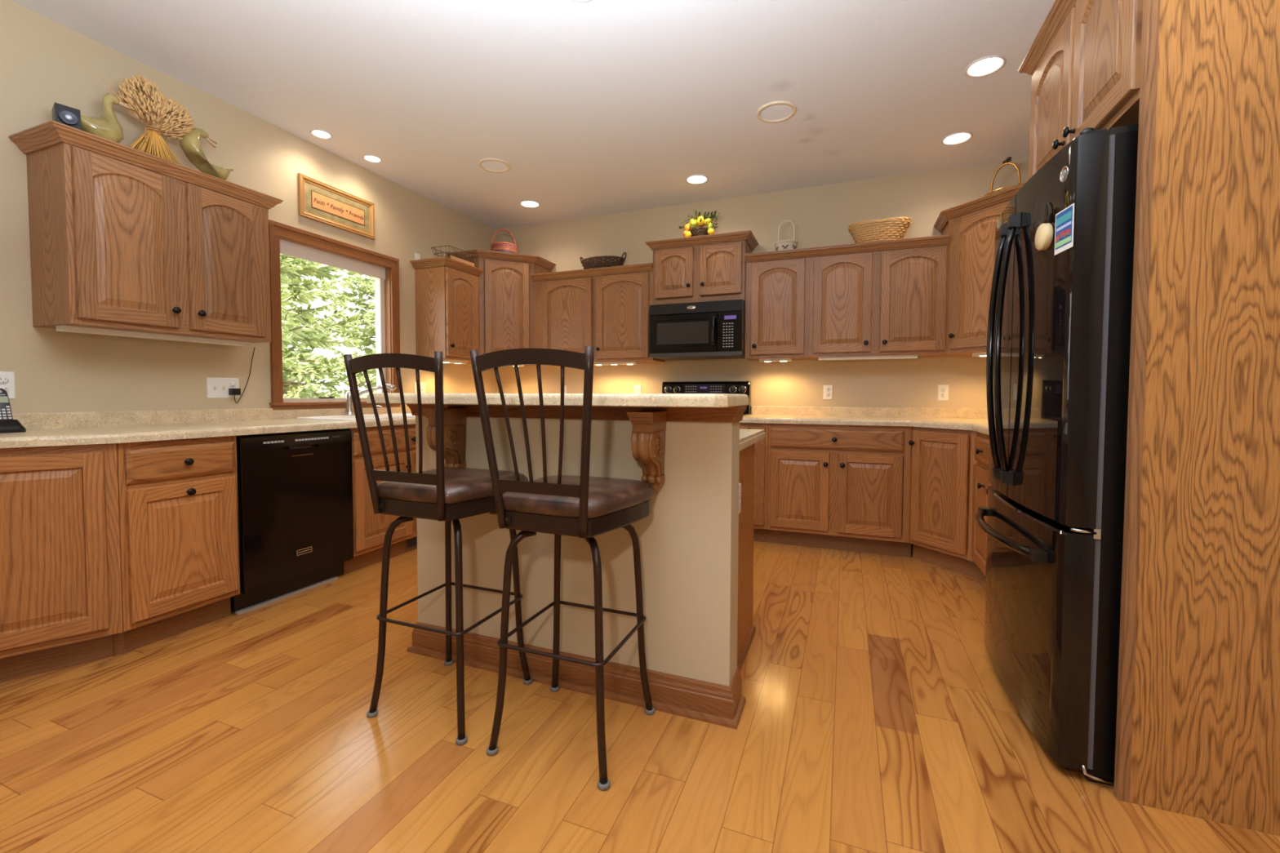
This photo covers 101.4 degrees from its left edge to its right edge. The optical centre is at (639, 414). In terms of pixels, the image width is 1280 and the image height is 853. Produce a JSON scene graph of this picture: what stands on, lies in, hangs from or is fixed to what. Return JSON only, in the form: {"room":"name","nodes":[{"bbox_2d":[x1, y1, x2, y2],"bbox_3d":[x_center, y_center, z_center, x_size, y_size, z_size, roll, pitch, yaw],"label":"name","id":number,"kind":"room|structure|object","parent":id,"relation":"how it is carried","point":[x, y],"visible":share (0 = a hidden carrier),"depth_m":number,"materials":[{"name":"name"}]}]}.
{"room":"kitchen","nodes":[
{"label":"kitchen","id":0,"kind":"room"},
{"bbox_2d":[0,0,496,413],"bbox_3d":[-2.883,-0.366,1.827,0.120,2.722,7.500,1,2,21],"label":"wall","id":1,"kind":"structure","parent":0,"point":[44,62],"depth_m":2.66,"materials":[{"name":"beige paint"}]},
{"bbox_2d":[0,371,15,399],"bbox_3d":[-2.672,-0.122,2.199,0.008,0.115,0.070,1,2,21],"label":"wall outlet","id":2,"kind":"object","parent":1,"relation":"attached to","point":[6,378],"visible":0.77,"depth_m":2.21,"materials":[{"name":"white plastic"}]},
{"bbox_2d":[0,376,8,392],"bbox_3d":[-2.672,-0.122,2.199,0.008,0.072,0.033,1,2,21],"label":"receptacle","id":3,"kind":"object","parent":2,"relation":"attached to","point":[4,380],"depth_m":2.20,"materials":[{"name":"white plastic"}]},
{"bbox_2d":[8,120,283,342],"bbox_3d":[-2.323,-0.787,2.579,0.354,0.790,0.915,1,2,21],"label":"upper cabinet","id":4,"kind":"object","parent":1,"relation":"attached to","point":[122,237],"visible":0.99,"depth_m":2.36,"materials":[{"name":"brown wood"}]},
{"bbox_2d":[52,102,81,129],"bbox_3d":[-2.377,-1.217,2.174,0.090,0.104,0.072,2,3,36],"label":"speaker","id":5,"kind":"object","parent":4,"relation":"on","point":[66,115],"visible":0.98,"depth_m":2.15},
{"bbox_2d":[80,93,132,142],"bbox_3d":[-2.342,-1.290,2.278,0.108,0.235,0.212,1,2,21],"label":"duck","id":6,"kind":"object","parent":4,"relation":"on","point":[107,126],"visible":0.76,"depth_m":2.28},
{"bbox_2d":[97,73,195,164],"bbox_3d":[-2.290,-1.367,2.438,0.169,0.381,0.356,1,2,21],"label":"sheaf","id":7,"kind":"object","parent":4,"relation":"on","point":[152,142],"visible":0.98,"depth_m":2.44,"materials":[{"name":"beige plant"}]},
{"bbox_2d":[55,324,252,346],"bbox_3d":[-2.336,-0.381,2.590,0.065,0.022,0.760,1,2,21],"label":"light","id":8,"kind":"object","parent":4,"relation":"attached to","point":[64,327],"visible":1,"depth_m":2.50,"materials":[{"name":"white plastic"}]},
{"bbox_2d":[179,127,233,180],"bbox_3d":[-2.195,-1.308,2.647,0.109,0.246,0.208,1,2,21],"label":"duck","id":9,"kind":"object","parent":4,"relation":"on","point":[190,144],"visible":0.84,"depth_m":2.61},
{"bbox_2d":[12,404,411,430],"bbox_3d":[-1.323,0.001,3.188,1.799,0.072,3.849,1,2,21],"label":"backsplash","id":10,"kind":"structure","parent":1,"relation":"attached to","point":[47,420],"depth_m":2.70,"materials":[{"name":"beige stone"}]},
{"bbox_2d":[206,377,239,398],"bbox_3d":[-2.363,-0.150,2.977,0.014,0.115,0.165,1,2,21],"label":"switch plate","id":11,"kind":"object","parent":1,"relation":"attached to","point":[216,388],"visible":0.8,"depth_m":2.96,"materials":[{"name":"white plastic"}]},
{"bbox_2d":[228,347,255,403],"bbox_3d":[-2.313,-0.230,3.050,0.034,0.331,0.132,1,2,21],"label":"charger","id":12,"kind":"object","parent":1,"relation":"attached to","point":[234,392],"visible":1,"depth_m":3.02,"materials":[{"name":"black plastic"}]},
{"bbox_2d":[268,219,400,409],"bbox_3d":[-2.122,-0.620,3.681,0.145,1.155,1.008,1,2,21],"label":"window","id":13,"kind":"structure","parent":1,"relation":"in","point":[284,239],"depth_m":3.61,"materials":[{"name":"brown wood"}]},
{"bbox_2d":[297,173,374,239],"bbox_3d":[-2.080,-1.422,3.627,0.023,0.265,0.574,1,2,21],"label":"framed sign","id":14,"kind":"object","parent":1,"relation":"attached to","point":[320,202],"visible":1,"depth_m":3.60,"materials":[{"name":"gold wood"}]},
{"bbox_2d":[413,382,425,393],"bbox_3d":[-1.823,-0.208,4.351,0.014,0.115,0.120,1,2,21],"label":"switch plate","id":15,"kind":"object","parent":1,"relation":"attached to","point":[422,384],"visible":0.5,"depth_m":4.37,"materials":[{"name":"white plastic"}]},
{"bbox_2d":[409,256,483,361],"bbox_3d":[-1.607,-0.852,4.401,0.354,0.790,0.470,1,2,21],"label":"upper cabinet","id":16,"kind":"object","parent":1,"relation":"attached to","point":[447,289],"visible":0.95,"depth_m":4.26,"materials":[{"name":"brown wood"}]},
{"bbox_2d":[431,244,476,266],"bbox_3d":[-1.549,-1.304,4.377,0.184,0.110,0.333,1,2,21],"label":"wire basket","id":17,"kind":"object","parent":16,"relation":"on","point":[459,259],"visible":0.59,"depth_m":4.33,"materials":[{"name":"brown metal"}]},
{"bbox_2d":[443,359,466,364],"bbox_3d":[-1.585,-0.444,4.421,0.065,0.025,0.280,1,2,21],"label":"light","id":18,"kind":"object","parent":16,"relation":"attached to","point":[446,361],"visible":0.94,"depth_m":4.41,"materials":[{"name":"white plastic"}]},
{"bbox_2d":[10,0,1054,229],"bbox_3d":[-0.677,-1.737,0.912,4.850,0.100,7.740,1,2,21],"label":"ceiling","id":19,"kind":"structure","parent":0,"point":[594,108],"depth_m":2.79,"materials":[{"name":"paint"}]},
{"bbox_2d":[310,128,332,138],"bbox_3d":[-2.021,-1.776,3.323,0.120,0.007,0.120,1,2,21],"label":"recessed light","id":20,"kind":"object","parent":19,"relation":"in","point":[318,133],"visible":1,"depth_m":3.32,"materials":[{"name":"beige"}]},
{"bbox_2d":[311,130,330,137],"bbox_3d":[-2.021,-1.776,3.323,0.100,0.002,0.100,1,2,21],"label":"diffuser","id":21,"kind":"object","parent":20,"relation":"attached to","point":[319,134],"depth_m":3.32,"materials":[{"name":"beige glass"}]},
{"bbox_2d":[362,154,382,163],"bbox_3d":[-1.872,-1.788,3.668,0.120,0.007,0.120,1,2,21],"label":"recessed light","id":22,"kind":"object","parent":19,"relation":"in","point":[372,158],"visible":1,"depth_m":3.67,"materials":[{"name":"beige glass"}]},
{"bbox_2d":[364,155,380,161],"bbox_3d":[-1.872,-1.788,3.668,0.100,0.002,0.100,1,2,21],"label":"diffuser","id":23,"kind":"object","parent":22,"relation":"attached to","point":[370,158],"depth_m":3.67,"materials":[{"name":"beige"}]},
{"bbox_2d":[478,158,511,172],"bbox_3d":[-1.044,-1.788,3.769,0.224,0.009,0.224,1,2,21],"label":"ceiling speaker","id":24,"kind":"object","parent":19,"relation":"attached to","point":[493,165],"visible":1,"depth_m":3.76,"materials":[{"name":"beige plastic"}]},
{"bbox_2d":[481,160,507,170],"bbox_3d":[-1.044,-1.788,3.769,0.181,0.002,0.181,-2,3,-44],"label":"grille","id":25,"kind":"object","parent":24,"relation":"attached to","point":[486,165],"depth_m":3.76,"materials":[{"name":"white"}]},
{"bbox_2d":[519,200,540,208],"bbox_3d":[-0.952,-1.816,4.530,0.176,0.007,0.176,1,2,21],"label":"recessed light","id":26,"kind":"object","parent":19,"relation":"in","point":[526,203],"visible":1,"depth_m":4.52,"materials":[{"name":"beige"}]},
{"bbox_2d":[521,201,538,207],"bbox_3d":[-0.952,-1.817,4.530,0.146,0.002,0.146,1,2,21],"label":"diffuser","id":27,"kind":"object","parent":26,"relation":"attached to","point":[526,204],"depth_m":4.54,"materials":[{"name":"beige"}]},
{"bbox_2d":[685,174,708,184],"bbox_3d":[0.435,-1.793,4.004,0.176,0.007,0.176,1,2,21],"label":"recessed light","id":28,"kind":"object","parent":19,"relation":"in","point":[693,179],"visible":1,"depth_m":4.00,"materials":[{"name":"beige glass"}]},
{"bbox_2d":[687,175,706,183],"bbox_3d":[0.435,-1.793,4.004,0.146,0.002,0.146,1,2,21],"label":"diffuser","id":29,"kind":"object","parent":28,"relation":"attached to","point":[691,179],"depth_m":4.00,"materials":[{"name":"beige"}]},
{"bbox_2d":[756,101,795,122],"bbox_3d":[0.792,-1.756,3.049,0.224,0.009,0.224,1,2,21],"label":"ceiling speaker","id":30,"kind":"object","parent":19,"relation":"attached to","point":[775,111],"visible":1,"depth_m":3.04,"materials":[{"name":"beige plastic"}]},
{"bbox_2d":[760,104,792,120],"bbox_3d":[0.792,-1.756,3.049,0.181,0.002,0.181,0,2,-4],"label":"grille","id":31,"kind":"object","parent":30,"relation":"attached to","point":[767,112],"depth_m":3.05,"materials":[{"name":"white"}]},
{"bbox_2d":[941,131,973,145],"bbox_3d":[2.028,-1.764,3.355,0.176,0.007,0.176,1,2,21],"label":"recessed light","id":32,"kind":"object","parent":19,"relation":"in","point":[957,138],"visible":1,"depth_m":3.35,"materials":[{"name":"beige"}]},
{"bbox_2d":[943,133,969,143],"bbox_3d":[2.028,-1.764,3.355,0.146,0.002,0.146,1,2,21],"label":"diffuser","id":33,"kind":"object","parent":32,"relation":"attached to","point":[954,138],"depth_m":3.35,"materials":[{"name":"beige"}]},
{"bbox_2d":[964,54,1006,77],"bbox_3d":[1.726,-1.738,2.622,0.176,0.007,0.176,1,2,21],"label":"recessed light","id":34,"kind":"object","parent":19,"relation":"in","point":[986,65],"visible":1,"depth_m":2.62,"materials":[{"name":"beige glass"}]},
{"bbox_2d":[968,57,1002,75],"bbox_3d":[1.726,-1.739,2.622,0.146,0.002,0.146,1,2,21],"label":"diffuser","id":35,"kind":"object","parent":34,"relation":"attached to","point":[982,66],"depth_m":2.62,"materials":[{"name":"beige glass"}]},
{"bbox_2d":[415,415,739,686],"bbox_3d":[-0.294,0.498,2.007,1.316,1.000,0.130,1,2,21],"label":"wall","id":36,"kind":"structure","parent":0,"point":[688,540],"depth_m":1.85,"materials":[{"name":"beige paint"}]},
{"bbox_2d":[422,408,466,467],"bbox_3d":[-0.747,0.114,2.017,0.088,0.273,0.156,1,2,21],"label":"corbel","id":37,"kind":"object","parent":36,"relation":"attached to","point":[455,419],"visible":0.64,"depth_m":2.01,"materials":[{"name":"brown wood"}]},
{"bbox_2d":[366,392,748,407],"bbox_3d":[-0.334,-0.056,1.898,1.382,0.040,0.385,1,2,21],"label":"countertop","id":38,"kind":"structure","parent":36,"relation":"on","point":[655,400],"depth_m":1.64,"materials":[{"name":"beige stone"}]},
{"bbox_2d":[406,622,746,729],"bbox_3d":[-0.301,0.939,2.008,1.380,0.118,0.162,1,2,21],"label":"baseboard","id":39,"kind":"structure","parent":36,"relation":"attached to","point":[723,705],"depth_m":1.86,"materials":[{"name":"brown wood"}]},
{"bbox_2d":[406,404,746,422],"bbox_3d":[-0.297,-0.012,1.977,1.364,0.051,0.154,1,2,21],"label":"trim","id":40,"kind":"structure","parent":36,"relation":"attached to","point":[735,414],"depth_m":1.83,"materials":[{"name":"brown wood"}]},
{"bbox_2d":[626,410,667,493],"bbox_3d":[0.027,0.128,1.713,0.088,0.273,0.156,1,2,21],"label":"corbel","id":41,"kind":"object","parent":36,"relation":"attached to","point":[649,428],"visible":0.92,"depth_m":1.67,"materials":[{"name":"brown wood"}]},
{"bbox_2d":[0,541,1279,852],"bbox_3d":[-0.685,1.063,1.014,4.850,0.060,7.740,1,2,21],"label":"floor","id":42,"kind":"structure","parent":0,"point":[877,716],"depth_m":1.57,"materials":[{"name":"brown wood"}]},
{"bbox_2d":[0,443,124,683],"bbox_3d":[-2.448,0.552,2.041,0.620,0.876,0.470,-2,3,-43],"label":"base cabinet","id":43,"kind":"object","parent":42,"relation":"on","point":[61,607],"visible":0.93,"depth_m":1.97,"materials":[{"name":"brown wood"}]},
{"bbox_2d":[112,435,239,656],"bbox_3d":[-2.252,0.539,2.398,0.656,0.876,0.435,1,2,21],"label":"base cabinet","id":44,"kind":"object","parent":42,"relation":"on","point":[178,507],"visible":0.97,"depth_m":2.26,"materials":[{"name":"brown wood"}]},
{"bbox_2d":[231,428,353,614],"bbox_3d":[-2.061,0.524,2.887,0.604,0.872,0.598,1,2,21],"label":"dishwasher","id":45,"kind":"object","parent":42,"relation":"on","point":[295,489],"visible":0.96,"depth_m":2.73,"materials":[{"name":"black metal"}]},
{"bbox_2d":[342,423,417,574],"bbox_3d":[-1.781,0.497,3.597,0.656,0.876,0.915,1,2,21],"label":"base cabinet","id":46,"kind":"object","parent":42,"relation":"on","point":[370,529],"visible":0.32,"depth_m":3.22,"materials":[{"name":"brown wood"}]},
{"bbox_2d":[405,536,417,550],"bbox_3d":[-1.529,0.877,3.688,0.006,0.075,0.300,1,2,21],"label":"floor vent register","id":47,"kind":"object","parent":46,"relation":"attached to","point":[411,543],"visible":0.3,"depth_m":3.59,"materials":[{"name":"brown metal"}]},
{"bbox_2d":[342,351,532,746],"bbox_3d":[-0.666,0.406,1.799,0.428,1.197,0.492,1,2,21],"label":"bar stool","id":48,"kind":"object","parent":42,"relation":"on","point":[440,494],"visible":0.97,"depth_m":1.64,"materials":[{"name":"brown metal"}]},
{"bbox_2d":[377,467,528,504],"bbox_3d":[-0.651,0.236,1.830,0.428,0.061,0.412,1,2,21],"label":"seat cushion","id":49,"kind":"object","parent":48,"relation":"on","point":[460,486],"depth_m":1.67,"materials":[{"name":"brown leather"}]},
{"bbox_2d":[469,346,654,791],"bbox_3d":[-0.215,0.414,1.618,0.428,1.197,0.492,1,2,21],"label":"bar stool","id":50,"kind":"object","parent":42,"relation":"on","point":[587,507],"visible":1,"depth_m":1.46,"materials":[{"name":"brown metal"}]},
{"bbox_2d":[502,475,653,519],"bbox_3d":[-0.200,0.244,1.649,0.428,0.061,0.412,1,2,21],"label":"seat cushion","id":51,"kind":"object","parent":50,"relation":"on","point":[607,498],"depth_m":1.50,"materials":[{"name":"brown leather"}]},
{"bbox_2d":[662,381,751,416],"bbox_3d":[0.443,0.315,4.193,0.762,1.170,0.691,1,2,21],"label":"range","id":52,"kind":"object","parent":42,"relation":"on","point":[682,387],"visible":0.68,"depth_m":4.40,"materials":[{"name":"black metal"}]},
{"bbox_2d":[739,422,768,542],"bbox_3d":[0.909,0.489,4.040,0.220,0.876,0.656,1,2,21],"label":"base cabinet","id":53,"kind":"object","parent":42,"relation":"on","point":[761,455],"visible":0.22,"depth_m":3.75,"materials":[{"name":"brown wood"}]},
{"bbox_2d":[767,423,911,557],"bbox_3d":[1.446,0.499,3.830,0.930,0.876,0.656,1,2,21],"label":"base cabinet","id":54,"kind":"object","parent":42,"relation":"on","point":[832,486],"visible":0.99,"depth_m":3.56,"materials":[{"name":"brown wood"}]},
{"bbox_2d":[908,426,985,581],"bbox_3d":[2.229,0.517,3.389,0.933,0.876,0.912,1,2,21],"label":"base cabinet","id":55,"kind":"object","parent":42,"relation":"on","point":[943,460],"visible":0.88,"depth_m":3.19,"materials":[{"name":"brown wood"}]},
{"bbox_2d":[739,405,989,435],"bbox_3d":[1.558,0.029,3.173,2.041,0.110,1.774,1,2,21],"label":"countertop","id":56,"kind":"structure","parent":55,"relation":"on","point":[975,420],"depth_m":3.80,"materials":[{"name":"beige stone"}]},
{"bbox_2d":[971,431,991,576],"bbox_3d":[2.034,0.548,2.522,0.656,0.876,0.840,1,2,21],"label":"base cabinet","id":57,"kind":"object","parent":42,"relation":"on","point":[981,483],"visible":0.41,"depth_m":2.84,"materials":[{"name":"brown wood"}]},
{"bbox_2d":[976,124,1138,786],"bbox_3d":[1.609,0.115,1.717,0.821,1.798,0.838,1,2,21],"label":"refrigerator","id":58,"kind":"object","parent":42,"relation":"on","point":[1060,325],"visible":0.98,"depth_m":1.46,"materials":[{"name":"black metal"}]},
{"bbox_2d":[1034,202,1053,250],"bbox_3d":[1.198,-0.558,1.554,0.020,0.138,0.076,1,2,16],"label":"magnet","id":59,"kind":"object","parent":58,"relation":"hanging from","point":[1045,232],"visible":1,"depth_m":1.54,"materials":[{"name":"beige plastic"}]},
{"bbox_2d":[1054,203,1074,255],"bbox_3d":[1.181,-0.513,1.461,0.003,0.116,0.092,1,2,14],"label":"magnet","id":60,"kind":"object","parent":58,"relation":"attached to","point":[1064,220],"visible":1,"depth_m":1.46,"materials":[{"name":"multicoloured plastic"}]},
{"bbox_2d":[1113,0,1279,835],"bbox_3d":[1.567,-0.210,1.245,0.622,2.482,0.023,1,2,21],"label":"end panel","id":61,"kind":"object","parent":42,"relation":"on","point":[1197,726],"visible":1,"depth_m":1.30,"materials":[{"name":"brown wood"}]},
{"bbox_3d":[-0.150,0.547,2.399,1.230,0.874,0.692,1,2,21],"label":"base cabinet","id":62,"kind":"object","parent":42,"relation":"on","visible":0},
{"bbox_2d":[738,483,741,513],"bbox_3d":[0.377,0.325,2.000,0.008,0.115,0.070,1,2,21],"label":"wall outlet","id":63,"kind":"object","parent":62,"relation":"attached to","point":[740,484],"visible":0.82,"depth_m":2.00,"materials":[{"name":"white plastic"}]},
{"bbox_2d":[737,443,755,672],"bbox_3d":[0.413,0.559,2.110,0.027,0.874,0.565,1,2,21],"label":"island end panel","id":64,"kind":"object","parent":62,"relation":"attached to","point":[746,630],"visible":0.45,"depth_m":2.19,"materials":[{"name":"brown wood"}]},
{"bbox_2d":[739,428,765,450],"bbox_3d":[-0.141,0.089,2.366,1.296,0.038,0.673,1,2,21],"label":"countertop","id":65,"kind":"structure","parent":62,"relation":"on","point":[748,437],"depth_m":2.16,"materials":[{"name":"beige stone"}]},
{"bbox_3d":[-1.233,0.455,4.809,1.290,0.876,1.126,-1,2,-24],"label":"base cabinet","id":66,"kind":"object","parent":42,"relation":"on","visible":0},
{"bbox_2d":[0,404,415,448],"bbox_3d":[-1.331,0.021,3.169,1.799,0.110,3.891,1,2,21],"label":"countertop","id":67,"kind":"structure","parent":66,"relation":"on","point":[49,428],"depth_m":2.51,"materials":[{"name":"beige stone"}]},
{"bbox_2d":[0,388,26,433],"bbox_3d":[-2.550,-0.016,2.101,0.101,0.176,0.096,1,2,21],"label":"telephone","id":68,"kind":"object","parent":67,"relation":"on","point":[7,424],"visible":1,"depth_m":2.10,"materials":[{"name":"black plastic"}]},
{"bbox_2d":[296,413,415,420],"bbox_3d":[-1.796,0.104,3.577,0.470,0.193,0.840,1,2,21],"label":"sink","id":69,"kind":"object","parent":67,"relation":"in","point":[395,415],"visible":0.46,"depth_m":3.42,"materials":[{"name":"beige ceramic"}]},
{"bbox_2d":[344,383,396,415],"bbox_3d":[-1.883,-0.107,3.679,0.332,0.222,0.119,0,2,-18],"label":"kitchen faucet","id":70,"kind":"object","parent":67,"relation":"on","point":[349,411],"visible":0.73,"depth_m":3.60,"materials":[{"name":"silver metal"}]},
{"bbox_2d":[494,157,1029,414],"bbox_3d":[0.711,-0.452,4.508,4.850,2.722,0.120,1,2,21],"label":"wall","id":71,"kind":"structure","parent":0,"point":[821,215],"depth_m":4.21,"materials":[{"name":"beige paint"}]},
{"bbox_2d":[447,248,555,365],"bbox_3d":[-1.254,-0.950,4.828,0.698,0.958,0.683,1,2,21],"label":"upper cabinet","id":72,"kind":"object","parent":71,"relation":"attached to","point":[506,285],"visible":0.54,"depth_m":4.64,"materials":[{"name":"brown wood"}]},
{"bbox_2d":[490,229,516,253],"bbox_3d":[-1.235,-1.552,4.755,0.223,0.254,0.223,2,3,41],"label":"woven basket","id":73,"kind":"object","parent":72,"relation":"on","point":[501,246],"visible":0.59,"depth_m":4.68,"materials":[{"name":"brown wicker"}]},
{"bbox_2d":[529,262,664,363],"bbox_3d":[-0.385,-0.857,4.667,1.160,0.790,0.354,1,2,21],"label":"upper cabinet","id":74,"kind":"object","parent":71,"relation":"attached to","point":[605,308],"visible":0.67,"depth_m":4.50,"materials":[{"name":"brown wood"}]},
{"bbox_2d":[579,252,626,269],"bbox_3d":[-0.327,-1.328,4.616,0.442,0.158,0.253,1,2,21],"label":"basket","id":75,"kind":"object","parent":74,"relation":"on","point":[586,263],"visible":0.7,"depth_m":4.51,"materials":[{"name":"brown wicker"}]},
{"bbox_2d":[593,361,639,365],"bbox_3d":[-0.226,-0.446,4.597,0.440,0.025,0.065,1,2,21],"label":"light","id":76,"kind":"object","parent":74,"relation":"attached to","point":[606,362],"visible":0.96,"depth_m":4.56,"materials":[{"name":"white plastic"}]},
{"bbox_2d":[634,385,641,393],"bbox_3d":[-0.021,-0.206,4.735,0.070,0.115,0.008,1,2,21],"label":"wall outlet","id":77,"kind":"object","parent":71,"relation":"attached to","point":[637,388],"visible":0.71,"depth_m":4.73,"materials":[{"name":"white plastic"}]},
{"bbox_2d":[644,230,758,305],"bbox_3d":[0.506,-1.147,4.296,0.854,0.514,0.374,1,2,21],"label":"upper cabinet","id":78,"kind":"object","parent":71,"relation":"attached to","point":[712,267],"visible":0.97,"depth_m":4.15,"materials":[{"name":"brown wood"}]},
{"bbox_2d":[648,299,745,359],"bbox_3d":[0.490,-0.673,4.277,0.752,0.424,0.447,1,2,21],"label":"microwave oven","id":79,"kind":"object","parent":78,"relation":"attached to","point":[707,330],"visible":1,"depth_m":4.11,"materials":[{"name":"black metal"}]},
{"bbox_2d":[648,299,742,315],"bbox_3d":[0.430,-0.837,4.115,0.752,0.085,0.034,1,2,21],"label":"vent grille","id":80,"kind":"object","parent":79,"relation":"attached to","point":[733,306],"depth_m":4.09,"materials":[{"name":"metal"}]},
{"bbox_2d":[678,208,720,237],"bbox_3d":[0.490,-1.525,4.238,0.340,0.244,0.294,1,2,21],"label":"arrangement","id":81,"kind":"object","parent":78,"relation":"on","point":[700,220],"visible":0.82,"depth_m":4.18,"materials":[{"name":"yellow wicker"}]},
{"bbox_2d":[744,248,810,360],"bbox_3d":[1.081,-0.832,4.092,0.470,0.790,0.354,1,2,21],"label":"upper cabinet","id":82,"kind":"object","parent":71,"relation":"attached to","point":[777,282],"visible":0.99,"depth_m":3.95,"materials":[{"name":"brown wood"}]},
{"bbox_2d":[759,357,791,362],"bbox_3d":[1.058,-0.423,4.093,0.240,0.025,0.065,1,2,21],"label":"light","id":83,"kind":"object","parent":82,"relation":"attached to","point":[766,360],"visible":1,"depth_m":4.07,"materials":[{"name":"white plastic"}]},
{"bbox_2d":[774,220,798,250],"bbox_3d":[1.126,-1.358,4.033,0.176,0.266,0.176,1,2,21],"label":"basket","id":84,"kind":"object","parent":82,"relation":"on","point":[785,244],"visible":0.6,"depth_m":3.98,"materials":[{"name":"beige wicker"}]},
{"bbox_2d":[822,385,832,399],"bbox_3d":[1.486,-0.175,4.144,0.070,0.115,0.008,1,2,21],"label":"wall outlet","id":85,"kind":"object","parent":71,"relation":"attached to","point":[828,389],"visible":1,"depth_m":4.14,"materials":[{"name":"white plastic"}]},
{"bbox_2d":[751,405,987,418],"bbox_3d":[1.558,0.011,3.172,2.041,0.072,1.774,1,2,21],"label":"backsplash","id":86,"kind":"structure","parent":71,"relation":"attached to","point":[756,410],"depth_m":4.01,"materials":[{"name":"beige laminate"}]},
{"bbox_2d":[808,234,950,359],"bbox_3d":[1.717,-0.821,3.842,0.895,0.790,0.354,1,2,21],"label":"upper cabinet","id":87,"kind":"object","parent":71,"relation":"attached to","point":[888,297],"visible":1,"depth_m":3.70,"materials":[{"name":"brown wood"}]},
{"bbox_2d":[817,355,917,360],"bbox_3d":[1.649,-0.413,3.818,0.660,0.022,0.065,1,2,21],"label":"light","id":88,"kind":"object","parent":87,"relation":"attached to","point":[884,357],"visible":1,"depth_m":3.78,"materials":[{"name":"white plastic"}]},
{"bbox_2d":[848,216,911,243],"bbox_3d":[1.732,-1.303,3.797,0.424,0.180,0.270,1,2,21],"label":"wicker basket","id":89,"kind":"object","parent":87,"relation":"on","point":[864,234],"visible":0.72,"depth_m":3.71,"materials":[{"name":"brown wicker"}]},
{"bbox_2d":[937,384,948,400],"bbox_3d":[2.229,-0.160,3.853,0.070,0.115,0.008,1,2,21],"label":"wall outlet","id":90,"kind":"object","parent":71,"relation":"attached to","point":[943,389],"visible":1,"depth_m":3.85,"materials":[{"name":"white plastic"}]},
{"bbox_2d":[941,387,946,397],"bbox_3d":[2.229,-0.160,3.853,0.033,0.072,0.008,1,2,21],"label":"receptacle","id":91,"kind":"object","parent":90,"relation":"attached to","point":[943,389],"depth_m":3.85,"materials":[{"name":"white plastic"}]},
{"bbox_2d":[933,182,1026,356],"bbox_3d":[2.358,-0.886,3.384,0.734,0.958,0.734,1,2,21],"label":"upper cabinet","id":92,"kind":"object","parent":71,"relation":"attached to","point":[971,225],"visible":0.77,"depth_m":3.39,"materials":[{"name":"brown wood"}]},
{"bbox_2d":[972,351,986,356],"bbox_3d":[2.298,-0.394,3.408,0.065,0.025,0.240,-1,2,-24],"label":"light","id":93,"kind":"object","parent":92,"relation":"attached to","point":[983,353],"visible":0.36,"depth_m":3.47,"materials":[{"name":"white plastic"}]},
{"bbox_2d":[983,156,1021,196],"bbox_3d":[2.343,-1.506,3.362,0.188,0.280,0.255,-1,2,-24],"label":"basket","id":94,"kind":"object","parent":92,"relation":"on","point":[1008,159],"visible":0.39,"depth_m":3.34,"materials":[{"name":"brown wicker"}]},
{"bbox_3d":[1.520,-0.289,0.100,0.120,2.722,7.500,1,2,21],"label":"wall","id":95,"kind":"structure","parent":0,"visible":0},
{"bbox_2d":[1017,0,1142,179],"bbox_3d":[1.721,-1.127,1.659,0.662,0.586,0.918,1,2,21],"label":"upper cabinet","id":96,"kind":"object","parent":95,"relation":"attached to","point":[1083,62],"visible":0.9,"depth_m":1.67,"materials":[{"name":"brown wood"}]},
{"label":"outside","id":97,"kind":"structure","parent":0,"visible":0},
{"bbox_3d":[-25.794,0.666,25.644,59.870,0.020,100.000,1,2,21],"label":"ground","id":98,"kind":"structure","parent":97,"visible":0},
{"bbox_2d":[284,259,339,382],"bbox_3d":[-6.699,-2.353,8.986,3.066,7.652,2.826,1,2,23],"label":"spruce tree","id":99,"kind":"object","parent":98,"relation":"on","point":[303,346],"visible":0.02,"depth_m":9.57,"materials":[{"name":"green plant"}]},
{"bbox_2d":[280,253,374,398],"bbox_3d":[-4.559,-1.775,6.387,2.814,6.463,3.045,0,2,4],"label":"spruce tree","id":100,"kind":"object","parent":98,"relation":"on","point":[295,364],"visible":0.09,"depth_m":6.37,"materials":[{"name":"green plant"}]},
{"bbox_2d":[318,270,376,395],"bbox_3d":[-5.726,-2.520,11.853,2.896,7.529,3.018,-1,2,-27],"label":"spruce tree","id":101,"kind":"object","parent":98,"relation":"on","point":[366,286],"visible":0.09,"depth_m":11.55,"materials":[{"name":"green plant"}]},
{"bbox_2d":[342,285,376,396],"bbox_3d":[-3.507,-2.180,9.179,2.849,7.010,2.935,2,3,41],"label":"spruce tree","id":102,"kind":"object","parent":98,"relation":"on","point":[371,326],"visible":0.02,"depth_m":8.83,"materials":[{"name":"green plant"}]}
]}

